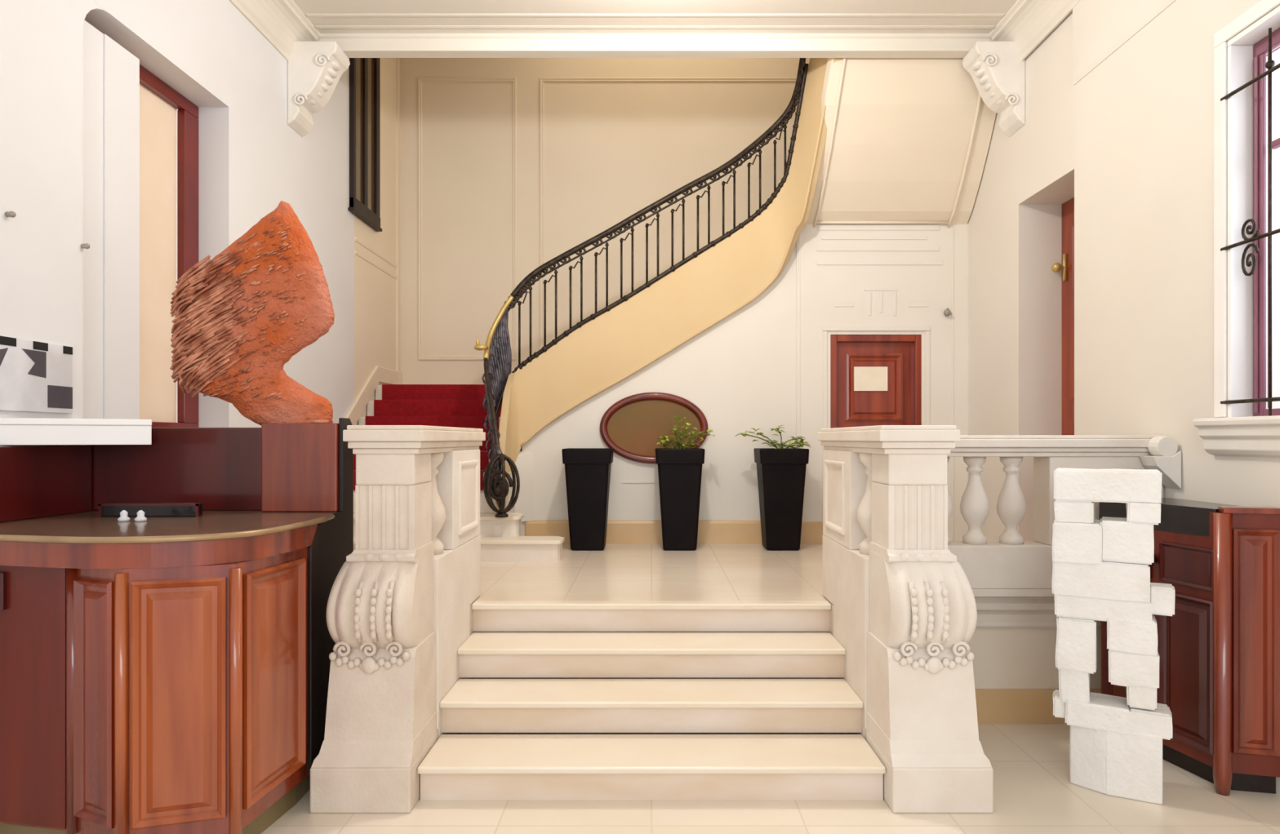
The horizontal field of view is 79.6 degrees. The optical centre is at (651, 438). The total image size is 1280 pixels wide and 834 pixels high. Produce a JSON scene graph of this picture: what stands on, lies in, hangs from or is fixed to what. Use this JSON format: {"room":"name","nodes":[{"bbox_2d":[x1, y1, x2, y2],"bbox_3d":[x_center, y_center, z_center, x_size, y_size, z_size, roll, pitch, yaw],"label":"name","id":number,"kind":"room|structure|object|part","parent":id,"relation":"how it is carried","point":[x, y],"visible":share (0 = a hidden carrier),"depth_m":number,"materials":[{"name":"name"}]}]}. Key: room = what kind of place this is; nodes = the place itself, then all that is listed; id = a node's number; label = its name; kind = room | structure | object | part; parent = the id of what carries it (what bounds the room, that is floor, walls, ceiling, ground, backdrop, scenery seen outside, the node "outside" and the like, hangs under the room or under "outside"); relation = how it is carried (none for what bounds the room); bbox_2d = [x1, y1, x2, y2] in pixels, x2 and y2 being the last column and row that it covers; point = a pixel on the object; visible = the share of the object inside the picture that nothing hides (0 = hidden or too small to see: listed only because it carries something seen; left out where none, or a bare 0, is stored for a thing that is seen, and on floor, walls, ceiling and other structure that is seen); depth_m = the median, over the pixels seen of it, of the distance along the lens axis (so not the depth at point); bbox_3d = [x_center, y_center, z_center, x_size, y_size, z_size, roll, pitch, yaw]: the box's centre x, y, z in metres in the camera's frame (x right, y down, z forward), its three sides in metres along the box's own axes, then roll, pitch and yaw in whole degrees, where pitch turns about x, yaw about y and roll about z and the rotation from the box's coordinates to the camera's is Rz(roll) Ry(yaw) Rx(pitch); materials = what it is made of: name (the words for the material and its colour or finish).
{"room":"historic interior","nodes":[
{"label":"historic interior","id":0,"kind":"room"},
{"bbox_2d":[0,0,399,446],"bbox_3d":[-2.850,-1.687,2.870,0.300,6.700,10.940,0,0,0],"label":"wall","id":1,"kind":"structure","parent":0,"point":[251,161],"depth_m":4.90,"materials":[{"name":"white paint"}]},
{"bbox_2d":[4,211,16,217],"bbox_3d":[-2.683,-0.939,3.219,0.037,0.026,0.026,0,0,0],"label":"hook","id":2,"kind":"object","parent":1,"relation":"attached to","point":[8,214],"visible":1,"depth_m":3.21,"materials":[{"name":"grey metal"}]},
{"bbox_2d":[0,336,72,413],"bbox_3d":[-2.688,-0.270,3.277,0.022,0.305,0.555,0,0,0],"label":"picture","id":3,"kind":"object","parent":1,"relation":"attached to","point":[35,376],"visible":1,"depth_m":3.34},
{"bbox_2d":[0,417,151,445],"bbox_3d":[-2.455,-0.029,3.406,0.487,0.113,0.468,0,0,0],"label":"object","id":4,"kind":"object","parent":1,"relation":"attached to","point":[13,431],"visible":1,"depth_m":3.29,"materials":[{"name":"paint"}]},
{"bbox_3d":[-2.455,-0.071,3.406,0.487,0.028,0.468,0,0,0],"label":"shelf","id":5,"kind":"part","parent":4,"relation":"part of","materials":[{"name":"white paint"}]},
{"bbox_2d":[83,20,198,427],"bbox_3d":[-2.856,-1.077,4.282,0.208,2.078,1.254,0,0,0],"label":"door","id":6,"kind":"structure","parent":1,"relation":"in","point":[140,152],"depth_m":4.08,"materials":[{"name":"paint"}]},
{"bbox_2d":[83,20,139,419],"bbox_3d":[-2.771,-1.040,3.893,0.038,1.995,0.475,0,0,0],"label":"shutter","id":7,"kind":"object","parent":6,"relation":"attached to","point":[111,73],"depth_m":3.91,"materials":[{"name":"white paint"}]},
{"bbox_2d":[80,243,89,248],"bbox_3d":[-2.683,-0.912,3.645,0.037,0.026,0.026,0,0,0],"label":"hook","id":8,"kind":"object","parent":7,"relation":"attached to","point":[86,246],"visible":1,"depth_m":3.64,"materials":[{"name":"grey metal"}]},
{"bbox_2d":[139,83,177,422],"bbox_3d":[-2.950,-1.072,4.210,0.020,2.050,1.100,0,0,0],"label":"blind","id":9,"kind":"object","parent":6,"relation":"attached to","point":[157,116],"depth_m":4.57,"materials":[{"name":"beige fabric"}]},
{"bbox_3d":[-2.915,-1.077,4.285,0.050,2.078,1.249,0,0,0],"label":"frame","id":10,"kind":"part","parent":6,"relation":"part of","materials":[{"name":"red paint"}]},
{"bbox_2d":[228,0,320,61],"bbox_3d":[-2.605,-2.934,1.615,0.190,0.275,8.430,0,0,0],"label":"trim","id":11,"kind":"structure","parent":1,"relation":"attached to","point":[282,23],"depth_m":5.43,"materials":[{"name":"paint"}]},
{"bbox_2d":[287,41,350,137],"bbox_3d":[-2.516,-2.637,5.813,0.368,0.616,0.274,0,0,0],"label":"bracket","id":12,"kind":"object","parent":1,"relation":"attached to","point":[315,69],"visible":0.98,"depth_m":5.69,"materials":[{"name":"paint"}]},
{"bbox_2d":[347,57,382,231],"bbox_3d":[-2.670,-3.042,7.185,0.060,2.030,0.710,0,0,0],"label":"window","id":13,"kind":"structure","parent":1,"relation":"in","point":[364,73],"depth_m":7.14,"materials":[{"name":"brown wood"}]},
{"bbox_3d":[-2.670,-2.042,7.185,0.060,0.030,0.710,0,0,0],"label":"sill","id":14,"kind":"part","parent":13,"relation":"part of","materials":[{"name":"brown wood"}]},
{"bbox_3d":[-2.691,-3.022,7.190,0.014,1.830,0.600,0,0,0],"label":"pane","id":15,"kind":"part","parent":13,"relation":"part of","materials":[{"name":"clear glass"}]},
{"bbox_2d":[344,366,402,425],"bbox_3d":[-2.685,-0.074,7.120,0.030,1.267,2.240,0,0,0],"label":"trim","id":16,"kind":"structure","parent":1,"relation":"attached to","point":[379,374],"depth_m":7.31,"materials":[{"name":"paint"}]},
{"bbox_2d":[355,57,399,371],"bbox_3d":[-2.690,-2.007,7.580,0.020,5.860,1.180,0,0,0],"label":"trim","id":17,"kind":"structure","parent":1,"relation":"attached to","point":[397,265],"depth_m":8.12,"materials":[{"name":"paint"}]},
{"bbox_2d":[400,57,809,451],"bbox_3d":[0.100,-2.057,8.300,6.100,5.960,0.120,0,0,0],"label":"wall","id":18,"kind":"structure","parent":0,"point":[612,151],"depth_m":8.24,"materials":[{"name":"paint"}]},
{"bbox_2d":[417,77,516,359],"bbox_3d":[-1.975,-2.350,8.230,1.056,3.024,0.020,0,0,0],"label":"trim","id":19,"kind":"structure","parent":18,"relation":"attached to","point":[420,80],"depth_m":8.22,"materials":[{"name":"paint"}]},
{"bbox_2d":[539,77,796,349],"bbox_3d":[0.317,-2.350,8.230,3.030,3.024,0.020,0,0,0],"label":"trim","id":20,"kind":"structure","parent":18,"relation":"attached to","point":[542,80],"depth_m":8.22,"materials":[{"name":"paint"}]},
{"bbox_2d":[470,544,833,679],"bbox_3d":[0.125,1.293,6.270,6.050,0.740,4.060,0,0,0],"label":"floor","id":21,"kind":"structure","parent":0,"point":[616,572],"depth_m":5.23,"materials":[{"name":"stone"}]},
{"bbox_2d":[561,448,613,550],"bbox_3d":[-0.530,0.502,6.450,0.404,0.835,0.404,0,0,0],"label":"planter","id":22,"kind":"object","parent":21,"relation":"on","point":[587,470],"visible":1,"depth_m":6.29,"materials":[{"name":"plastic"}]},
{"bbox_2d":[353,57,996,561],"bbox_3d":[0.035,-1.207,6.980,5.450,4.260,2.500,0,0,0],"label":"curved staircase","id":23,"kind":"structure","parent":21,"relation":"on","point":[878,140],"depth_m":6.58,"materials":[{"name":"paint"}]},
{"bbox_2d":[474,57,808,517],"bbox_3d":[-0.088,-1.353,6.244,2.775,3.908,0.988,0,0,0],"label":"iron railing","id":24,"kind":"object","parent":23,"relation":"on","point":[497,355],"visible":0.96,"depth_m":6.68,"materials":[{"name":"black metal"}]},
{"bbox_3d":[-1.215,0.219,5.908,0.131,0.353,0.139,0,0,-29],"label":"newel post","id":25,"kind":"part","parent":24,"relation":"part of","materials":[{"name":"grey metal"}]},
{"bbox_3d":[-1.334,-0.951,6.591,0.123,0.598,0.357,0,0,33],"label":"brass handrail","id":26,"kind":"part","parent":24,"relation":"part of","materials":[{"name":"gold metal"}]},
{"bbox_3d":[0.008,-2.125,6.654,2.611,2.216,0.379,0,0,9],"label":"frieze rail","id":27,"kind":"part","parent":24,"relation":"part of","materials":[{"name":"black metal"}]},
{"bbox_3d":[0.210,-1.422,6.621,2.659,2.990,0.563,0,0,15],"label":"string moulding","id":28,"kind":"part","parent":23,"relation":"part of","materials":[{"name":"paint"}]},
{"bbox_3d":[2.011,-2.475,6.356,1.206,1.312,0.839,0,0,0],"label":"soffit moulding","id":29,"kind":"part","parent":23,"relation":"part of","materials":[{"name":"paint"}]},
{"bbox_2d":[655,448,705,550],"bbox_3d":[0.233,0.502,6.450,0.404,0.835,0.404,0,0,0],"label":"planter","id":30,"kind":"object","parent":21,"relation":"on","point":[679,470],"visible":0.99,"depth_m":6.29,"materials":[{"name":"plastic"}]},
{"bbox_2d":[657,416,715,448],"bbox_3d":[0.281,-0.023,6.450,0.492,0.327,0.231,0,0,0],"label":"plant","id":31,"kind":"object","parent":30,"relation":"on","point":[666,437],"visible":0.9,"depth_m":6.43,"materials":[{"name":"green plant"}]},
{"bbox_3d":[0.284,-0.008,6.438,0.376,0.298,0.101,0,0,0],"label":"stem","id":32,"kind":"part","parent":31,"relation":"part of","materials":[{"name":"green plant"}]},
{"bbox_2d":[753,448,808,550],"bbox_3d":[1.084,0.502,6.450,0.404,0.835,0.404,0,0,0],"label":"planter","id":33,"kind":"object","parent":21,"relation":"on","point":[781,473],"visible":0.97,"depth_m":6.29,"materials":[{"name":"plastic"}]},
{"bbox_2d":[734,425,810,448],"bbox_3d":[1.018,0.014,6.451,0.646,0.255,0.325,0,0,0],"label":"plant","id":34,"kind":"object","parent":33,"relation":"on","point":[801,443],"visible":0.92,"depth_m":6.42,"materials":[{"name":"green plant"}]},
{"bbox_3d":[1.020,0.033,6.450,0.488,0.218,0.154,0,0,0],"label":"stem","id":35,"kind":"part","parent":34,"relation":"part of","materials":[{"name":"green plant"}]},
{"bbox_2d":[315,33,994,57],"bbox_3d":[0.040,-3.991,5.885,5.580,2.091,0.130,0,0,0],"label":"beam","id":36,"kind":"structure","parent":0,"point":[353,45],"depth_m":5.85,"materials":[{"name":"paint"}]},
{"bbox_2d":[293,0,1017,33],"bbox_3d":[0.100,-3.127,1.625,6.200,0.120,8.450,0,0,0],"label":"ceiling","id":37,"kind":"structure","parent":0,"point":[307,6],"depth_m":5.53,"materials":[{"name":"paint"}]},
{"bbox_2d":[305,13,1004,29],"bbox_3d":[0.025,-3.068,5.650,5.050,0.018,0.200,0,0,0],"label":"trim","id":38,"kind":"structure","parent":37,"relation":"attached to","point":[307,15],"depth_m":5.57,"materials":[{"name":"paint"}]},
{"bbox_2d":[521,222,968,541],"bbox_3d":[0.830,-0.557,6.810,3.939,2.960,0.160,0,0,0],"label":"wall","id":39,"kind":"structure","parent":0,"point":[740,371],"depth_m":6.75,"materials":[{"name":"beige paint"}]},
{"bbox_2d":[600,392,707,463],"bbox_3d":[0.020,-0.092,6.726,0.948,0.624,0.045,0,0,0],"label":"oval mirror","id":40,"kind":"object","parent":39,"relation":"attached to","point":[633,425],"visible":0.77,"depth_m":6.74,"materials":[{"name":"brown wood"}]},
{"bbox_3d":[0.020,-0.092,6.742,0.848,0.524,0.011,0,0,0],"label":"mirror plate","id":41,"kind":"part","parent":40,"relation":"part of","materials":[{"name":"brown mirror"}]},
{"bbox_2d":[525,520,822,544],"bbox_3d":[0.203,0.821,6.735,2.607,0.205,0.030,0,0,0],"label":"baseboard","id":42,"kind":"structure","parent":39,"relation":"attached to","point":[618,531],"depth_m":6.72,"materials":[{"name":"beige stone"}]},
{"bbox_2d":[830,334,920,428],"bbox_3d":[1.966,0.006,6.794,0.799,1.834,0.112,0,0,0],"label":"door","id":43,"kind":"structure","parent":39,"relation":"in","point":[900,405],"depth_m":6.77,"materials":[{"name":"red wood"}]},
{"bbox_2d":[853,366,887,391],"bbox_3d":[1.928,-0.524,6.761,0.295,0.214,0.015,0,0,0],"label":"notice","id":44,"kind":"object","parent":43,"relation":"attached to","point":[865,378],"visible":1,"depth_m":6.75,"materials":[{"name":"white paper"}]},
{"bbox_2d":[798,228,954,541],"bbox_3d":[1.965,-0.457,6.723,1.364,2.760,0.017,0,0,0],"label":"trim","id":45,"kind":"structure","parent":39,"relation":"attached to","point":[926,329],"depth_m":6.72,"materials":[{"name":"beige paint"}]},
{"bbox_2d":[817,224,942,265],"bbox_3d":[1.998,-1.694,6.726,1.106,0.355,0.009,0,0,0],"label":"trim","id":46,"kind":"structure","parent":39,"relation":"attached to","point":[820,227],"depth_m":6.72,"materials":[{"name":"beige paint"}]},
{"bbox_2d":[834,288,928,315],"bbox_3d":[2.013,-1.197,6.728,0.832,0.243,0.007,0,0,0],"label":"trim","id":47,"kind":"structure","parent":39,"relation":"attached to","point":[837,304],"depth_m":6.72,"materials":[{"name":"beige paint"}]},
{"bbox_2d":[943,307,951,316],"bbox_3d":[2.580,-1.101,6.703,0.059,0.074,0.067,0,0,0],"label":"wall hook","id":48,"kind":"object","parent":39,"relation":"attached to","point":[947,313],"visible":1,"depth_m":6.69,"materials":[{"name":"grey metal"}]},
{"bbox_2d":[260,724,1279,833],"bbox_3d":[0.125,1.613,0.850,6.150,0.100,6.900,0,0,0],"label":"floor","id":49,"kind":"structure","parent":0,"point":[1033,793],"depth_m":3.21,"materials":[{"name":"beige tile"}]},
{"bbox_2d":[0,417,353,833],"bbox_3d":[-2.059,0.733,3.206,1.272,1.660,1.077,0,0,0],"label":"reception desk","id":50,"kind":"object","parent":49,"relation":"on","point":[159,675],"visible":0.94,"depth_m":2.84,"materials":[{"name":"brown wood"}]},
{"bbox_3d":[-2.513,0.568,2.862,0.215,0.140,0.025,0,0,0],"label":"drawer","id":51,"kind":"part","parent":50,"relation":"part of","materials":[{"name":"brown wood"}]},
{"bbox_3d":[-2.406,0.948,2.870,0.520,0.970,0.008,0,0,11],"label":"panel","id":52,"kind":"part","parent":50,"relation":"part of","materials":[{"name":"brown wood"}]},
{"bbox_3d":[-2.678,0.189,3.303,0.035,0.311,0.705,0,0,0],"label":"wall panel","id":53,"kind":"part","parent":50,"relation":"part of","materials":[{"name":"brown wood"}]},
{"bbox_3d":[-2.120,0.958,2.820,0.044,0.970,0.042,0,0,0],"label":"corner post","id":54,"kind":"part","parent":50,"relation":"part of","materials":[{"name":"brown wood"}]},
{"bbox_3d":[-1.996,0.938,2.748,0.216,0.870,0.024,0,0,25],"label":"panel","id":55,"kind":"part","parent":50,"relation":"part of","materials":[{"name":"brown wood"}]},
{"bbox_3d":[-1.860,0.958,2.700,0.044,0.970,0.042,0,0,0],"label":"corner post","id":56,"kind":"part","parent":50,"relation":"part of","materials":[{"name":"orange wood"}]},
{"bbox_2d":[117,510,130,521],"bbox_3d":[-2.197,0.322,3.200,0.044,0.045,0.044,0,0,0],"label":"figurine","id":57,"kind":"object","parent":50,"relation":"on","point":[123,514],"visible":1,"depth_m":3.19,"materials":[{"name":"white ceramic"}]},
{"bbox_2d":[134,510,146,521],"bbox_3d":[-2.127,0.322,3.200,0.044,0.045,0.044,0,0,0],"label":"figurine","id":58,"kind":"object","parent":50,"relation":"on","point":[140,517],"visible":1,"depth_m":3.19,"materials":[{"name":"white ceramic"}]},
{"bbox_2d":[98,502,202,517],"bbox_3d":[-2.209,0.317,3.391,0.436,0.065,0.038,0,0,0],"label":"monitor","id":59,"kind":"object","parent":50,"relation":"on","point":[105,509],"visible":0.96,"depth_m":3.38,"materials":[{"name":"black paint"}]},
{"bbox_3d":[-1.960,0.355,2.874,1.385,0.024,0.528,0,0,-23],"label":"edge trim","id":60,"kind":"part","parent":50,"relation":"part of","materials":[{"name":"gold metal"}]},
{"bbox_2d":[0,511,338,542],"bbox_3d":[-2.062,0.356,3.200,1.255,0.023,1.040,0,0,0],"label":"countertop","id":61,"kind":"structure","parent":50,"relation":"on","point":[82,524],"depth_m":3.09,"materials":[{"name":"brown wood"}]},
{"bbox_3d":[-1.684,0.938,2.737,0.299,0.870,0.024,0,0,-16],"label":"panel","id":62,"kind":"part","parent":50,"relation":"part of","materials":[{"name":"orange wood"}]},
{"bbox_3d":[-1.515,0.958,2.800,0.044,0.970,0.042,0,0,0],"label":"corner post","id":63,"kind":"part","parent":50,"relation":"part of","materials":[{"name":"orange wood"}]},
{"bbox_2d":[169,200,334,425],"bbox_3d":[-1.895,-0.591,3.639,0.761,1.064,0.168,0,0,0],"label":"sculpture","id":64,"kind":"object","parent":50,"relation":"on","point":[242,315],"visible":0.99,"depth_m":3.59,"materials":[{"name":"orange stone"}]},
{"bbox_3d":[-1.480,0.938,3.039,0.024,0.870,0.392,0,0,5],"label":"panel","id":65,"kind":"part","parent":50,"relation":"part of","materials":[{"name":"orange wood"}]},
{"bbox_3d":[-1.653,0.136,3.670,0.355,0.416,0.140,0,0,0],"label":"screen panel","id":66,"kind":"part","parent":50,"relation":"part of","materials":[{"name":"brown wood"}]},
{"bbox_3d":[-1.463,0.673,3.513,0.022,1.540,0.465,0,0,0],"label":"panel","id":67,"kind":"part","parent":50,"relation":"part of","materials":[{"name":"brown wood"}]},
{"bbox_2d":[310,425,485,813],"bbox_3d":[-1.202,0.753,3.867,0.445,1.620,1.346,0,0,0],"label":"stone pedestal","id":68,"kind":"object","parent":49,"relation":"on","point":[398,606],"visible":0.99,"depth_m":3.31,"materials":[{"name":"stone"}]},
{"bbox_3d":[-1.213,1.325,3.413,0.414,0.095,0.415,0,0,0],"label":"moulding","id":69,"kind":"part","parent":68,"relation":"part of","materials":[{"name":"stone"}]},
{"bbox_2d":[417,600,885,799],"bbox_3d":[0.000,1.242,3.818,2.000,0.643,1.082,0,0,0],"label":"marble steps","id":70,"kind":"structure","parent":49,"relation":"on","point":[457,766],"depth_m":3.67,"materials":[{"name":"beige stone"}]},
{"bbox_2d":[817,425,992,813],"bbox_3d":[1.202,0.753,3.867,0.445,1.620,1.346,0,0,0],"label":"stone pedestal","id":71,"kind":"object","parent":49,"relation":"on","point":[905,612],"visible":1,"depth_m":3.31,"materials":[{"name":"stone"}]},
{"bbox_3d":[1.213,1.325,3.413,0.414,0.095,0.415,0,0,0],"label":"moulding","id":72,"kind":"part","parent":71,"relation":"part of","materials":[{"name":"stone"}]},
{"bbox_2d":[1052,467,1175,804],"bbox_3d":[2.059,0.850,3.438,0.468,1.426,0.218,0,0,30],"label":"sculpture","id":73,"kind":"object","parent":49,"relation":"on","point":[1101,568],"visible":1,"depth_m":3.36,"materials":[{"name":"white stone"}]},
{"bbox_2d":[1098,497,1279,795],"bbox_3d":[2.551,0.932,3.673,0.387,1.262,0.774,0,0,0],"label":"cabinet","id":74,"kind":"object","parent":49,"relation":"on","point":[1219,654],"visible":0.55,"depth_m":3.37,"materials":[{"name":"brown wood"}]},
{"bbox_3d":[2.395,1.063,3.885,0.024,0.680,0.291,0,0,-11],"label":"panel","id":75,"kind":"part","parent":74,"relation":"part of","materials":[{"name":"brown wood"}]},
{"bbox_3d":[2.399,0.588,3.886,0.016,0.190,0.291,0,0,-11],"label":"drawer","id":76,"kind":"part","parent":74,"relation":"part of","materials":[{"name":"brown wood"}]},
{"bbox_3d":[2.420,0.583,3.720,0.061,0.052,0.052,0,0,0],"label":"knob","id":77,"kind":"part","parent":74,"relation":"part of","materials":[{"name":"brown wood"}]},
{"bbox_3d":[2.460,1.063,3.540,0.024,0.680,0.291,0,0,-11],"label":"panel","id":78,"kind":"part","parent":74,"relation":"part of","materials":[{"name":"brown wood"}]},
{"bbox_3d":[2.464,0.588,3.541,0.016,0.190,0.291,0,0,-11],"label":"drawer","id":79,"kind":"part","parent":74,"relation":"part of","materials":[{"name":"brown wood"}]},
{"bbox_3d":[2.514,0.945,3.382,0.075,1.235,0.077,0,0,0],"label":"corner post","id":80,"kind":"part","parent":74,"relation":"part of","materials":[{"name":"brown wood"}]},
{"bbox_3d":[2.622,0.883,3.327,0.177,0.980,0.024,0,0,14],"label":"panel","id":81,"kind":"part","parent":74,"relation":"part of","materials":[{"name":"brown wood"}]},
{"bbox_2d":[967,628,1101,688],"bbox_3d":[2.015,1.205,4.227,1.460,0.336,0.024,0,0,0],"label":"wall","id":82,"kind":"structure","parent":0,"point":[1004,658],"depth_m":4.21,"materials":[{"name":"beige paint"}]},
{"bbox_2d":[971,588,1101,628],"bbox_3d":[2.015,0.920,4.200,1.460,0.235,0.200,0,0,0],"label":"trim","id":83,"kind":"structure","parent":82,"relation":"on","point":[996,608],"depth_m":4.17,"materials":[{"name":"stone"}]},
{"bbox_2d":[946,435,1181,588],"bbox_3d":[2.018,0.393,4.157,1.455,0.820,0.355,0,0,0],"label":"stone balustrade","id":84,"kind":"object","parent":83,"relation":"on","point":[1011,562],"visible":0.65,"depth_m":4.10,"materials":[{"name":"stone"}]},
{"bbox_3d":[2.018,0.688,4.200,1.455,0.230,0.200,0,0,0],"label":"rail","id":85,"kind":"part","parent":84,"relation":"part of","materials":[{"name":"stone"}]},
{"bbox_3d":[2.018,0.041,4.200,1.435,0.115,0.270,0,0,0],"label":"rail","id":86,"kind":"part","parent":84,"relation":"part of","materials":[{"name":"stone"}]},
{"bbox_3d":[2.435,0.335,4.200,0.610,0.476,0.180,0,0,0],"label":"post","id":87,"kind":"part","parent":84,"relation":"part of","materials":[{"name":"stone"}]},
{"bbox_2d":[974,688,1101,724],"bbox_3d":[2.015,1.468,4.221,1.460,0.190,0.033,0,0,0],"label":"baseboard","id":88,"kind":"structure","parent":82,"relation":"attached to","point":[993,706],"depth_m":4.21,"materials":[{"name":"beige stone"}]},
{"bbox_2d":[968,0,1279,795],"bbox_3d":[2.975,-1.687,2.870,0.450,6.700,10.940,0,0,0],"label":"wall","id":89,"kind":"structure","parent":0,"point":[1131,141],"depth_m":4.60,"materials":[{"name":"beige paint"}]},
{"bbox_2d":[962,41,1025,137],"bbox_3d":[2.586,-2.637,5.813,0.368,0.616,0.274,0,0,0],"label":"bracket","id":90,"kind":"object","parent":89,"relation":"attached to","point":[997,69],"visible":0.99,"depth_m":5.69,"materials":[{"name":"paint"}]},
{"bbox_2d":[989,0,1080,60],"bbox_3d":[2.655,-2.934,1.615,0.190,0.275,8.430,0,0,0],"label":"trim","id":91,"kind":"structure","parent":89,"relation":"attached to","point":[1028,23],"depth_m":5.43,"materials":[{"name":"paint"}]},
{"bbox_2d":[1051,197,1074,435],"bbox_3d":[3.067,-0.422,5.400,0.155,2.690,0.800,0,0,0],"label":"door","id":92,"kind":"structure","parent":89,"relation":"in","point":[1068,207],"depth_m":5.71,"materials":[{"name":"red wood"}]},
{"bbox_3d":[3.045,-1.277,5.740,0.109,0.200,0.070,0,0,0],"label":"knob","id":93,"kind":"part","parent":92,"relation":"part of","materials":[{"name":"gold metal"}]},
{"bbox_2d":[1072,0,1176,85],"bbox_3d":[2.744,-2.547,1.200,0.012,0.500,7.600,0,0,0],"label":"trim","id":94,"kind":"structure","parent":89,"relation":"attached to","point":[1100,27],"depth_m":4.66,"materials":[{"name":"beige paint"}]},
{"bbox_2d":[1192,0,1279,457],"bbox_3d":[2.772,-0.943,2.980,0.255,2.049,1.560,0,0,0],"label":"window","id":95,"kind":"structure","parent":89,"relation":"in","point":[1248,429],"depth_m":3.65,"materials":[{"name":"white paint"}]},
{"bbox_3d":[2.697,-0.008,2.980,0.105,0.179,1.560,0,0,0],"label":"sill","id":96,"kind":"part","parent":95,"relation":"part of","materials":[{"name":"paint"}]},
{"bbox_2d":[1220,27,1279,416],"bbox_3d":[2.747,-0.957,3.054,0.051,1.720,1.308,0,0,0],"label":"window grille","id":97,"kind":"object","parent":95,"relation":"attached to","point":[1269,64],"visible":0.98,"depth_m":3.40,"materials":[{"name":"black metal"}]},
{"bbox_3d":[2.869,-0.967,3.002,0.062,1.799,1.285,0,0,0],"label":"frame","id":98,"kind":"part","parent":95,"relation":"part of","materials":[{"name":"paint"}]},
{"bbox_3d":[2.861,-0.962,3.002,0.005,1.650,1.164,0,0,0],"label":"pane","id":99,"kind":"part","parent":95,"relation":"part of","materials":[{"name":"clear glass"}]}
]}

